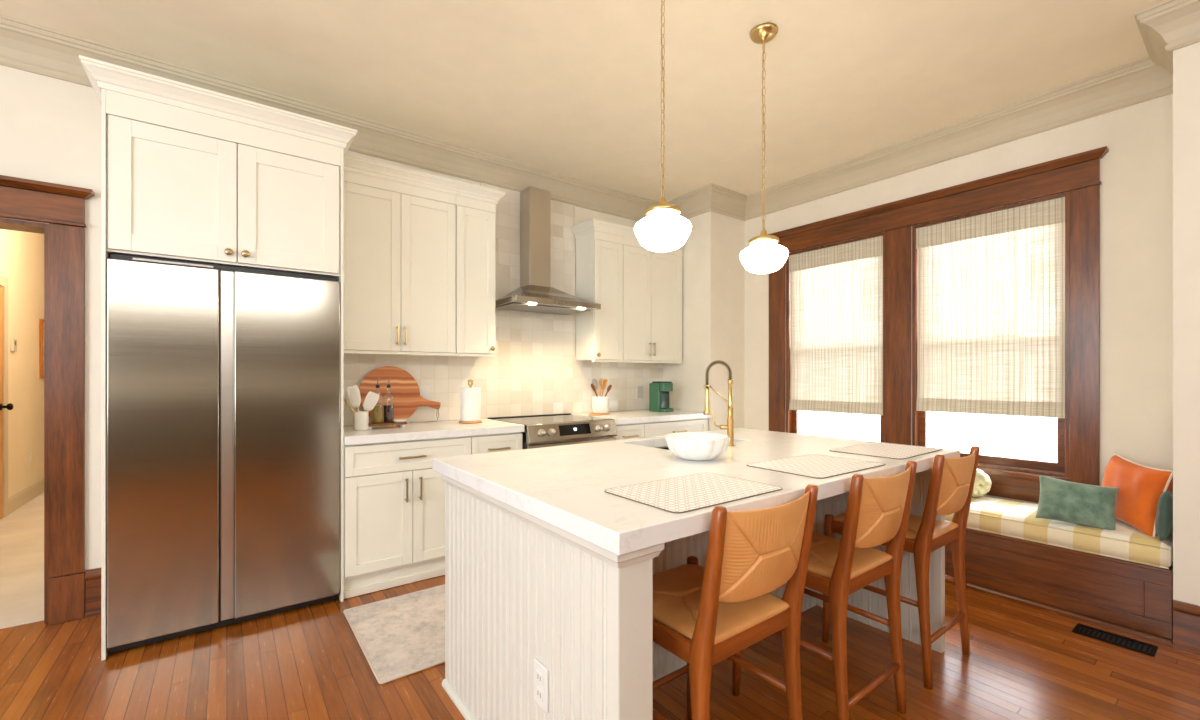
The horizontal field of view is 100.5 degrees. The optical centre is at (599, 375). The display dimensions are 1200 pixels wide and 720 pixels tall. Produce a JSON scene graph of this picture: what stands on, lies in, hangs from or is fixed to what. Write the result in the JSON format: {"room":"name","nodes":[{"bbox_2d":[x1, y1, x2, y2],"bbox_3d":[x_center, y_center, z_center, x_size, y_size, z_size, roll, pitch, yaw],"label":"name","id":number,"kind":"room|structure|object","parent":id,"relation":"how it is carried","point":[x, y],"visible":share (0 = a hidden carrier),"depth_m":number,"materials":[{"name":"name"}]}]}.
{"room":"kitchen","nodes":[
{"label":"kitchen","id":0,"kind":"room"},
{"bbox_2d":[0,229,43,497],"bbox_3d":[-5.759,-0.225,4.952,0.120,2.950,7.171,0,0,-37],"label":"wall","id":1,"kind":"structure","parent":0,"point":[21,253],"depth_m":4.88,"materials":[{"name":"paint"}]},
{"bbox_2d":[0,275,12,519],"bbox_3d":[-4.928,0.188,4.019,0.092,2.115,1.100,0,0,-37],"label":"door","id":2,"kind":"structure","parent":1,"relation":"in","point":[4,406],"depth_m":4.37,"materials":[{"name":"brown wood"}]},
{"bbox_2d":[10,339,16,351],"bbox_3d":[-5.411,-0.280,4.606,0.022,0.120,0.100,0,0,-37],"label":"thermostat","id":3,"kind":"object","parent":1,"relation":"attached to","point":[13,342],"visible":1,"depth_m":4.57,"materials":[{"name":"white plastic"}]},
{"bbox_2d":[8,478,43,514],"bbox_3d":[-5.695,1.180,4.981,0.018,0.140,7.000,0,0,-37],"label":"baseboard","id":4,"kind":"structure","parent":1,"relation":"attached to","point":[16,501],"depth_m":4.85,"materials":[{"name":"paint"}]},
{"bbox_2d":[29,452,31,464],"bbox_3d":[-5.729,0.830,5.019,0.008,0.120,0.080,0,0,-37],"label":"wall outlet","id":5,"kind":"object","parent":1,"relation":"attached to","point":[30,453],"visible":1,"depth_m":5.01,"materials":[{"name":"white plastic"}]},
{"bbox_2d":[39,319,43,378],"bbox_3d":[-6.070,-0.285,5.487,0.021,0.630,0.540,0,0,-37],"label":"picture frame","id":6,"kind":"object","parent":1,"relation":"attached to","point":[41,321],"visible":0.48,"depth_m":5.27,"materials":[{"name":"orange wood"}]},
{"bbox_2d":[43,323,43,375],"bbox_3d":[-6.074,-0.285,5.485,0.010,0.568,0.478,0,0,-37],"label":"print","id":7,"kind":"object","parent":6,"relation":"attached to","point":[43,323],"depth_m":5.35},
{"bbox_2d":[0,65,662,571],"bbox_3d":[-1.849,-0.225,3.299,7.391,2.950,0.159,0,0,-37],"label":"wall","id":8,"kind":"structure","parent":0,"point":[534,370],"depth_m":3.70,"materials":[{"name":"tile"}]},
{"bbox_2d":[0,175,94,624],"bbox_3d":[-3.160,0.146,2.293,1.206,2.208,0.220,0,0,-37],"label":"door frame","id":9,"kind":"structure","parent":8,"relation":"in","point":[60,206],"depth_m":2.53,"materials":[{"name":"brown wood"}]},
{"bbox_2d":[85,568,100,617],"bbox_3d":[-2.606,1.130,2.626,0.144,0.240,0.030,0,0,-37],"label":"baseboard","id":10,"kind":"structure","parent":8,"relation":"attached to","point":[92,576],"depth_m":2.60,"materials":[{"name":"brown wood"}]},
{"bbox_2d":[344,154,458,355],"bbox_3d":[-1.376,-0.740,3.341,0.760,1.205,0.334,0,0,-37],"label":"upper cabinet","id":11,"kind":"object","parent":8,"relation":"attached to","point":[400,222],"visible":0.88,"depth_m":3.25,"materials":[{"name":"beige paint"}]},
{"bbox_2d":[419,386,428,399],"bbox_3d":[-1.275,0.135,3.624,0.072,0.116,0.008,0,0,-37],"label":"wall outlet","id":12,"kind":"object","parent":8,"relation":"attached to","point":[424,390],"visible":0.65,"depth_m":3.62,"materials":[{"name":"white plastic"}]},
{"bbox_2d":[456,181,505,356],"bbox_3d":[-0.930,-0.740,3.675,0.353,1.205,0.334,0,0,-37],"label":"upper cabinet","id":13,"kind":"object","parent":8,"relation":"attached to","point":[475,204],"visible":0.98,"depth_m":3.56,"materials":[{"name":"beige paint"}]},
{"bbox_2d":[495,186,600,314],"bbox_3d":[-0.437,-1.015,3.950,0.752,0.980,0.488,0,0,-37],"label":"range hood","id":14,"kind":"object","parent":8,"relation":"attached to","point":[534,293],"visible":0.95,"depth_m":3.99,"materials":[{"name":"silver metal"}]},
{"bbox_2d":[571,218,626,361],"bbox_3d":[-0.013,-0.710,4.361,0.364,1.185,0.334,0,0,-37],"label":"upper cabinet","id":15,"kind":"object","parent":8,"relation":"attached to","point":[599,247],"visible":1,"depth_m":4.29,"materials":[{"name":"beige paint"}]},
{"bbox_2d":[638,386,643,397],"bbox_3d":[0.399,0.160,4.876,0.072,0.116,0.008,0,0,-37],"label":"wall outlet","id":16,"kind":"object","parent":8,"relation":"attached to","point":[640,388],"visible":1,"depth_m":4.87,"materials":[{"name":"white plastic"}]},
{"bbox_2d":[622,226,686,363],"bbox_3d":[0.433,-0.710,4.695,0.748,1.185,0.334,0,0,-37],"label":"upper cabinet","id":17,"kind":"object","parent":8,"relation":"attached to","point":[652,280],"visible":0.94,"depth_m":4.57,"materials":[{"name":"beige paint"}]},
{"bbox_2d":[0,0,1164,201],"bbox_3d":[0.108,-1.750,0.724,7.641,0.100,6.630,0,0,-37],"label":"ceiling","id":18,"kind":"structure","parent":0,"point":[571,88],"depth_m":2.69,"materials":[{"name":"paint"}]},
{"bbox_2d":[634,0,691,251],"bbox_3d":[0.255,-1.104,2.026,0.231,1.190,0.231,0,0,-37],"label":"pendant lamp","id":19,"kind":"object","parent":18,"relation":"hanging from","point":[662,229],"visible":1,"depth_m":1.97,"materials":[{"name":"white glass"}]},
{"bbox_2d":[740,23,788,273],"bbox_3d":[0.809,-1.104,2.466,0.231,1.190,0.231,0,0,-37],"label":"pendant lamp","id":20,"kind":"object","parent":18,"relation":"hanging from","point":[764,255],"visible":1,"depth_m":2.42,"materials":[{"name":"white glass"}]},
{"bbox_2d":[0,492,1199,719],"bbox_3d":[-2.119,1.288,3.535,7.441,0.084,13.800,0,0,-37],"label":"floor","id":21,"kind":"structure","parent":0,"point":[1024,661],"depth_m":2.09,"materials":[{"name":"brown wood"}]},
{"bbox_2d":[79,55,357,660],"bbox_3d":[-1.965,-0.051,2.691,1.075,2.601,0.669,0,0,-37],"label":"tall cabinet","id":22,"kind":"object","parent":21,"relation":"on","point":[190,173],"visible":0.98,"depth_m":2.42,"materials":[{"name":"beige paint"}]},
{"bbox_2d":[107,253,339,652],"bbox_3d":[-1.979,0.350,2.709,0.922,1.800,0.608,0,0,-37],"label":"refrigerator","id":23,"kind":"object","parent":21,"relation":"on","point":[223,381],"visible":1,"depth_m":2.42,"materials":[{"name":"grey metal"}]},
{"bbox_2d":[343,584,444,683],"bbox_3d":[-0.317,1.244,2.928,2.018,0.010,0.788,0,0,-37],"label":"runner rug","id":24,"kind":"object","parent":21,"relation":"on","point":[401,636],"visible":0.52,"depth_m":2.41,"materials":[{"name":"beige carpet"}]},
{"bbox_2d":[344,436,470,598],"bbox_3d":[-1.292,0.818,3.208,0.736,0.863,0.649,0,0,-37],"label":"base cabinet","id":25,"kind":"object","parent":21,"relation":"on","point":[394,499],"visible":0.82,"depth_m":2.92,"materials":[{"name":"beige paint"}]},
{"bbox_2d":[344,418,523,445],"bbox_3d":[-1.148,0.359,3.325,1.107,0.049,0.639,0,0,-37],"label":"countertop","id":26,"kind":"structure","parent":25,"relation":"on","point":[451,428],"depth_m":3.11,"materials":[{"name":"white stone"}]},
{"bbox_2d":[354,411,368,430],"bbox_3d":[-1.471,0.277,3.077,0.080,0.114,0.080,0,0,-37],"label":"utensil crock","id":27,"kind":"object","parent":26,"relation":"on","point":[361,419],"visible":0.96,"depth_m":3.04,"materials":[{"name":"white ceramic"}]},
{"bbox_2d":[344,397,354,413],"bbox_3d":[-1.514,0.208,3.045,0.157,0.229,0.056,0,0,-37],"label":"spoon","id":28,"kind":"object","parent":27,"relation":"in","point":[345,400],"visible":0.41,"depth_m":3.03,"materials":[{"name":"brown wood"}]},
{"bbox_2d":[346,388,360,411],"bbox_3d":[-1.506,0.198,3.058,0.099,0.247,0.012,0,0,-4],"label":"spatula","id":29,"kind":"object","parent":27,"relation":"in","point":[354,401],"visible":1,"depth_m":3.06,"materials":[{"name":"white plastic"}]},
{"bbox_2d":[346,385,360,411],"bbox_3d":[-1.509,0.191,3.071,0.099,0.262,0.012,0,0,-37],"label":"spatula","id":30,"kind":"object","parent":27,"relation":"in","point":[356,386],"visible":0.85,"depth_m":3.06,"materials":[{"name":"white plastic"}]},
{"bbox_2d":[363,391,378,411],"bbox_3d":[-1.438,0.210,3.102,0.127,0.225,0.012,0,0,-37],"label":"spatula","id":31,"kind":"object","parent":27,"relation":"in","point":[371,399],"visible":0.86,"depth_m":3.10,"materials":[{"name":"white plastic"}]},
{"bbox_2d":[369,422,406,428],"bbox_3d":[-1.375,0.318,3.199,0.250,0.032,0.110,0,0,-37],"label":"tray","id":32,"kind":"object","parent":26,"relation":"on","point":[402,424],"visible":0.7,"depth_m":3.16,"materials":[{"name":"brown wood"}]},
{"bbox_2d":[373,377,382,422],"bbox_3d":[-1.413,0.156,3.171,0.066,0.290,0.066,0,0,-37],"label":"oil bottle","id":33,"kind":"object","parent":32,"relation":"on","point":[378,409],"visible":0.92,"depth_m":3.15,"materials":[{"name":"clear glass"}]},
{"bbox_2d":[384,377,393,421],"bbox_3d":[-1.366,0.156,3.224,0.066,0.290,0.066,0,0,36],"label":"oil bottle","id":34,"kind":"object","parent":32,"relation":"on","point":[388,409],"visible":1,"depth_m":3.20,"materials":[{"name":"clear glass"}]},
{"bbox_2d":[393,419,405,422],"bbox_3d":[-1.301,0.293,3.238,0.082,0.016,0.082,0,0,-37],"label":"dish","id":35,"kind":"object","parent":32,"relation":"on","point":[394,420],"visible":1,"depth_m":3.21,"materials":[{"name":"white ceramic"}]},
{"bbox_2d":[359,366,440,421],"bbox_3d":[-1.386,0.131,3.475,0.544,0.396,0.086,0,0,-37],"label":"cutting board","id":36,"kind":"object","parent":26,"relation":"on","point":[403,393],"visible":0.8,"depth_m":3.45,"materials":[{"name":"brown wood"}]},
{"bbox_2d":[459,379,481,423],"bbox_3d":[-0.922,0.180,3.556,0.160,0.308,0.160,0,0,-37],"label":"paper towel holder","id":37,"kind":"object","parent":26,"relation":"on","point":[470,397],"visible":1,"depth_m":3.50,"materials":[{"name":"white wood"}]},
{"bbox_2d":[470,432,521,453],"bbox_3d":[-0.849,0.818,3.539,0.368,0.863,0.649,0,0,-37],"label":"base cabinet","id":38,"kind":"object","parent":21,"relation":"on","point":[480,444],"visible":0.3,"depth_m":3.30,"materials":[{"name":"beige paint"}]},
{"bbox_2d":[487,413,617,448],"bbox_3d":[-0.361,0.779,3.849,0.763,0.902,0.730,0,0,-37],"label":"range","id":39,"kind":"object","parent":21,"relation":"on","point":[546,430],"visible":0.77,"depth_m":3.64,"materials":[{"name":"grey metal"}]},
{"bbox_2d":[487,414,609,428],"bbox_3d":[-0.392,0.351,3.890,0.763,0.034,0.628,0,0,-37],"label":"cooktop","id":40,"kind":"object","parent":39,"relation":"in","point":[546,419],"depth_m":3.80,"materials":[{"name":"black glass"}]},
{"bbox_2d":[525,437,615,448],"bbox_3d":[-0.177,0.762,3.603,0.757,0.575,0.116,0,0,-37],"label":"oven","id":41,"kind":"object","parent":39,"relation":"in","point":[528,445],"depth_m":3.56,"materials":[{"name":"silver metal"}]},
{"bbox_2d":[612,423,643,439],"bbox_3d":[0.058,0.818,4.218,0.326,0.863,0.649,0,0,-37],"label":"base cabinet","id":42,"kind":"object","parent":21,"relation":"on","point":[625,431],"visible":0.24,"depth_m":3.99,"materials":[{"name":"beige paint"}]},
{"bbox_2d":[643,418,707,436],"bbox_3d":[0.512,0.818,4.557,0.804,0.863,0.649,0,0,-37],"label":"base cabinet","id":43,"kind":"object","parent":21,"relation":"on","point":[651,429],"visible":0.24,"depth_m":4.29,"materials":[{"name":"beige paint"}]},
{"bbox_2d":[574,410,711,424],"bbox_3d":[0.376,0.359,4.464,1.136,0.049,0.639,0,0,-37],"label":"countertop","id":44,"kind":"structure","parent":43,"relation":"on","point":[633,416],"depth_m":4.28,"materials":[{"name":"white stone"}]},
{"bbox_2d":[649,381,673,411],"bbox_3d":[0.575,0.194,4.676,0.147,0.280,0.200,0,0,-37],"label":"coffee maker","id":45,"kind":"object","parent":44,"relation":"on","point":[658,390],"visible":1,"depth_m":4.63,"materials":[{"name":"green plastic"}]},
{"bbox_3d":[0.003,0.328,4.336,0.168,0.011,0.168,0,0,-37],"label":"trivet","id":46,"kind":"object","parent":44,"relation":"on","visible":0},
{"bbox_2d":[592,396,608,412],"bbox_3d":[0.003,0.251,4.336,0.146,0.142,0.146,0,0,-37],"label":"utensil crock","id":47,"kind":"object","parent":46,"relation":"on","point":[599,404],"visible":0.95,"depth_m":4.27,"materials":[{"name":"white ceramic"}]},
{"bbox_2d":[592,379,597,395],"bbox_3d":[-0.031,0.168,4.346,0.083,0.282,0.046,0,0,-37],"label":"whisk","id":48,"kind":"object","parent":47,"relation":"in","point":[594,382],"visible":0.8,"depth_m":4.34,"materials":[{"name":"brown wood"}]},
{"bbox_2d":[599,378,602,396],"bbox_3d":[0.009,0.166,4.356,0.040,0.284,0.040,0,0,8],"label":"wooden spoon","id":49,"kind":"object","parent":47,"relation":"in","point":[601,379],"visible":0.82,"depth_m":4.35,"materials":[{"name":"brown wood"}]},
{"bbox_2d":[601,379,607,396],"bbox_3d":[0.016,0.170,4.355,0.093,0.278,0.060,0,0,-37],"label":"spatula","id":50,"kind":"object","parent":47,"relation":"in","point":[604,380],"visible":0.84,"depth_m":4.36,"materials":[{"name":"brown wood"}]},
{"bbox_2d":[604,385,611,396],"bbox_3d":[0.043,0.194,4.346,0.143,0.232,0.056,0,0,-37],"label":"wooden spoon","id":51,"kind":"object","parent":47,"relation":"in","point":[609,386],"visible":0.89,"depth_m":4.36,"materials":[{"name":"brown wood"}]},
{"bbox_2d":[441,446,944,719],"bbox_3d":[0.470,0.818,2.131,1.927,0.863,1.134,0,0,-37],"label":"kitchen island","id":52,"kind":"object","parent":21,"relation":"on","point":[521,588],"visible":0.32,"depth_m":1.52,"materials":[{"name":"paint"}]},
{"bbox_2d":[534,659,547,712],"bbox_3d":[-0.166,0.865,1.393,0.010,0.118,0.074,0,0,-37],"label":"wall outlet","id":53,"kind":"object","parent":52,"relation":"attached to","point":[540,672],"visible":1,"depth_m":1.38,"materials":[{"name":"white plastic"}]},
{"bbox_2d":[536,670,542,685],"bbox_3d":[-0.169,0.842,1.391,0.003,0.028,0.034,0,0,-37],"label":"socket","id":54,"kind":"object","parent":53,"relation":"attached to","point":[539,673],"depth_m":1.39,"materials":[{"name":"white plastic"}]},
{"bbox_2d":[536,686,542,701],"bbox_3d":[-0.169,0.888,1.391,0.003,0.028,0.034,0,0,-37],"label":"socket","id":55,"kind":"object","parent":53,"relation":"attached to","point":[539,689],"depth_m":1.39,"materials":[{"name":"white plastic"}]},
{"bbox_2d":[432,428,959,555],"bbox_3d":[0.470,0.360,2.136,1.978,0.050,1.205,0,0,-37],"label":"island countertop","id":56,"kind":"structure","parent":52,"relation":"on","point":[563,487],"depth_m":1.66,"materials":[{"name":"white stone"}]},
{"bbox_2d":[605,473,781,512],"bbox_3d":[0.276,0.333,1.459,0.456,0.003,0.306,0,0,-37],"label":"placemat","id":57,"kind":"object","parent":56,"relation":"on","point":[682,494],"visible":1,"depth_m":1.43,"materials":[{"name":"beige fabric"}]},
{"bbox_2d":[666,432,729,460],"bbox_3d":[0.393,0.288,2.017,0.260,0.092,0.260,0,0,-37],"label":"scalloped bowl","id":58,"kind":"object","parent":56,"relation":"on","point":[695,446],"visible":1,"depth_m":1.93,"materials":[{"name":"white ceramic"}]},
{"bbox_2d":[703,360,734,445],"bbox_3d":[0.564,0.129,2.402,0.161,0.411,0.082,0,0,36],"label":"kitchen faucet","id":59,"kind":"object","parent":56,"relation":"on","point":[730,421],"visible":0.98,"depth_m":2.38,"materials":[{"name":"gold metal"}]},
{"bbox_2d":[747,454,884,478],"bbox_3d":[0.808,0.333,1.866,0.456,0.003,0.306,0,0,-36],"label":"placemat","id":60,"kind":"object","parent":56,"relation":"on","point":[818,466],"visible":1,"depth_m":1.84,"materials":[{"name":"beige fabric"}]},
{"bbox_2d":[829,442,941,458],"bbox_3d":[1.284,0.333,2.240,0.456,0.003,0.306,0,0,-38],"label":"placemat","id":61,"kind":"object","parent":56,"relation":"on","point":[876,449],"visible":1,"depth_m":2.21,"materials":[{"name":"beige fabric"}]},
{"bbox_2d":[653,484,818,719],"bbox_3d":[0.312,0.781,1.489,0.442,0.937,0.516,0,0,-37],"label":"bar stool","id":62,"kind":"object","parent":21,"relation":"on","point":[702,616],"visible":0.93,"depth_m":1.32,"materials":[{"name":"brown wood"}]},
{"bbox_2d":[732,461,916,719],"bbox_3d":[0.845,0.781,1.883,0.442,0.937,0.516,0,0,-37],"label":"bar stool","id":63,"kind":"object","parent":21,"relation":"on","point":[877,513],"visible":0.76,"depth_m":1.69,"materials":[{"name":"brown wood"}]},
{"bbox_2d":[822,446,979,689],"bbox_3d":[1.373,0.781,2.275,0.442,0.937,0.516,0,0,-37],"label":"bar stool","id":64,"kind":"object","parent":21,"relation":"on","point":[951,485],"visible":0.75,"depth_m":2.06,"materials":[{"name":"brown wood"}]},
{"bbox_2d":[945,528,1172,644],"bbox_3d":[2.018,1.076,3.577,0.514,0.346,2.785,0,0,-37],"label":"window bench","id":65,"kind":"object","parent":21,"relation":"on","point":[1129,597],"visible":0.31,"depth_m":2.59,"materials":[{"name":"brown wood"}]},
{"bbox_2d":[945,496,1172,568],"bbox_3d":[2.013,0.840,3.573,0.509,0.121,2.773,0,0,-37],"label":"seat cushion","id":66,"kind":"object","parent":65,"relation":"on","point":[1015,519],"visible":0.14,"depth_m":2.62,"materials":[{"name":"yellow fabric"}]},
{"bbox_2d":[972,469,991,496],"bbox_3d":[2.411,0.688,3.221,0.183,0.183,0.181,0,0,-37],"label":"pillow","id":67,"kind":"object","parent":66,"relation":"on","point":[982,484],"visible":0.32,"depth_m":3.15,"materials":[{"name":"beige fabric"}]},
{"bbox_2d":[1035,475,1118,529],"bbox_3d":[2.525,0.675,2.645,0.333,0.259,0.164,0,0,38],"label":"throw pillow","id":68,"kind":"object","parent":66,"relation":"on","point":[1088,505],"visible":1,"depth_m":2.60,"materials":[{"name":"green fabric"}]},
{"bbox_2d":[1102,453,1172,536],"bbox_3d":[2.769,0.613,2.592,0.163,0.374,0.427,0,0,15],"label":"throw pillow","id":69,"kind":"object","parent":66,"relation":"on","point":[1141,487],"visible":0.69,"depth_m":2.50,"materials":[{"name":"orange fabric"}]},
{"bbox_2d":[1155,489,1172,540],"bbox_3d":[2.788,0.664,2.449,0.330,0.239,0.074,0,0,-38],"label":"throw pillow","id":70,"kind":"object","parent":66,"relation":"on","point":[1164,513],"visible":0.59,"depth_m":2.36,"materials":[{"name":"green fabric"}]},
{"bbox_2d":[1072,623,1157,655],"bbox_3d":[2.434,1.247,2.364,0.130,0.006,0.270,0,0,-37],"label":"floor vent","id":71,"kind":"object","parent":21,"relation":"in","point":[1109,637],"visible":1,"depth_m":2.35,"materials":[{"name":"black metal"}]},
{"bbox_2d":[663,211,744,430],"bbox_3d":[1.022,-0.225,4.966,0.496,2.950,0.629,0,0,-37],"label":"wall","id":72,"kind":"structure","parent":0,"point":[713,271],"depth_m":4.71,"materials":[{"name":"beige paint"}]},
{"bbox_2d":[745,93,1172,503],"bbox_3d":[2.319,-0.225,3.771,0.150,2.950,2.839,0,0,-37],"label":"wall","id":73,"kind":"structure","parent":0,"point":[1136,172],"depth_m":2.83,"materials":[{"name":"beige paint"}]},
{"bbox_2d":[786,232,884,442],"bbox_3d":[1.990,-0.243,4.203,0.140,1.717,0.853,0,0,-37],"label":"window","id":74,"kind":"structure","parent":73,"relation":"attached to","point":[792,416],"depth_m":4.49,"materials":[{"name":"brown wood"}]},
{"bbox_2d":[789,236,882,414],"bbox_3d":[1.961,-0.387,4.181,0.044,1.388,0.809,0,0,-37],"label":"roman shade","id":75,"kind":"object","parent":73,"relation":"attached to","point":[836,292],"visible":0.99,"depth_m":4.14,"materials":[{"name":"white fabric"}]},
{"bbox_2d":[768,146,1108,502],"bbox_3d":[2.231,-0.255,3.756,0.110,2.086,2.259,0,0,-37],"label":"window","id":76,"kind":"structure","parent":73,"relation":"attached to","point":[1079,174],"depth_m":3.28,"materials":[{"name":"brown wood"}]},
{"bbox_2d":[916,197,1064,417],"bbox_3d":[2.583,-0.412,3.351,0.044,1.338,0.816,0,0,-37],"label":"roman shade","id":77,"kind":"object","parent":73,"relation":"attached to","point":[991,286],"visible":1,"depth_m":3.30,"materials":[{"name":"white fabric"}]},
{"bbox_2d":[912,192,1069,477],"bbox_3d":[2.611,-0.243,3.372,0.140,1.717,0.860,0,0,-37],"label":"window","id":78,"kind":"structure","parent":73,"relation":"attached to","point":[1061,468],"depth_m":3.23,"materials":[{"name":"brown wood"}]},
{"bbox_2d":[1173,42,1199,605],"bbox_3d":[3.816,-0.225,1.332,0.675,2.950,2.961,0,0,-37],"label":"wall","id":79,"kind":"structure","parent":0,"point":[1186,60],"depth_m":2.28,"materials":[{"name":"beige paint"}]},
{"bbox_2d":[0,0,1199,221],"bbox_3d":[0.043,-1.603,0.644,7.241,0.193,6.379,0,0,-37],"label":"crown molding","id":80,"kind":"structure","parent":79,"relation":"attached to","point":[1167,26],"depth_m":3.22,"materials":[{"name":"paint"}]},
{"bbox_2d":[1173,600,1199,654],"bbox_3d":[3.534,1.144,1.120,0.030,0.212,2.960,0,0,-37],"label":"baseboard","id":81,"kind":"structure","parent":79,"relation":"attached to","point":[1186,616],"depth_m":2.27,"materials":[{"name":"brown wood"}]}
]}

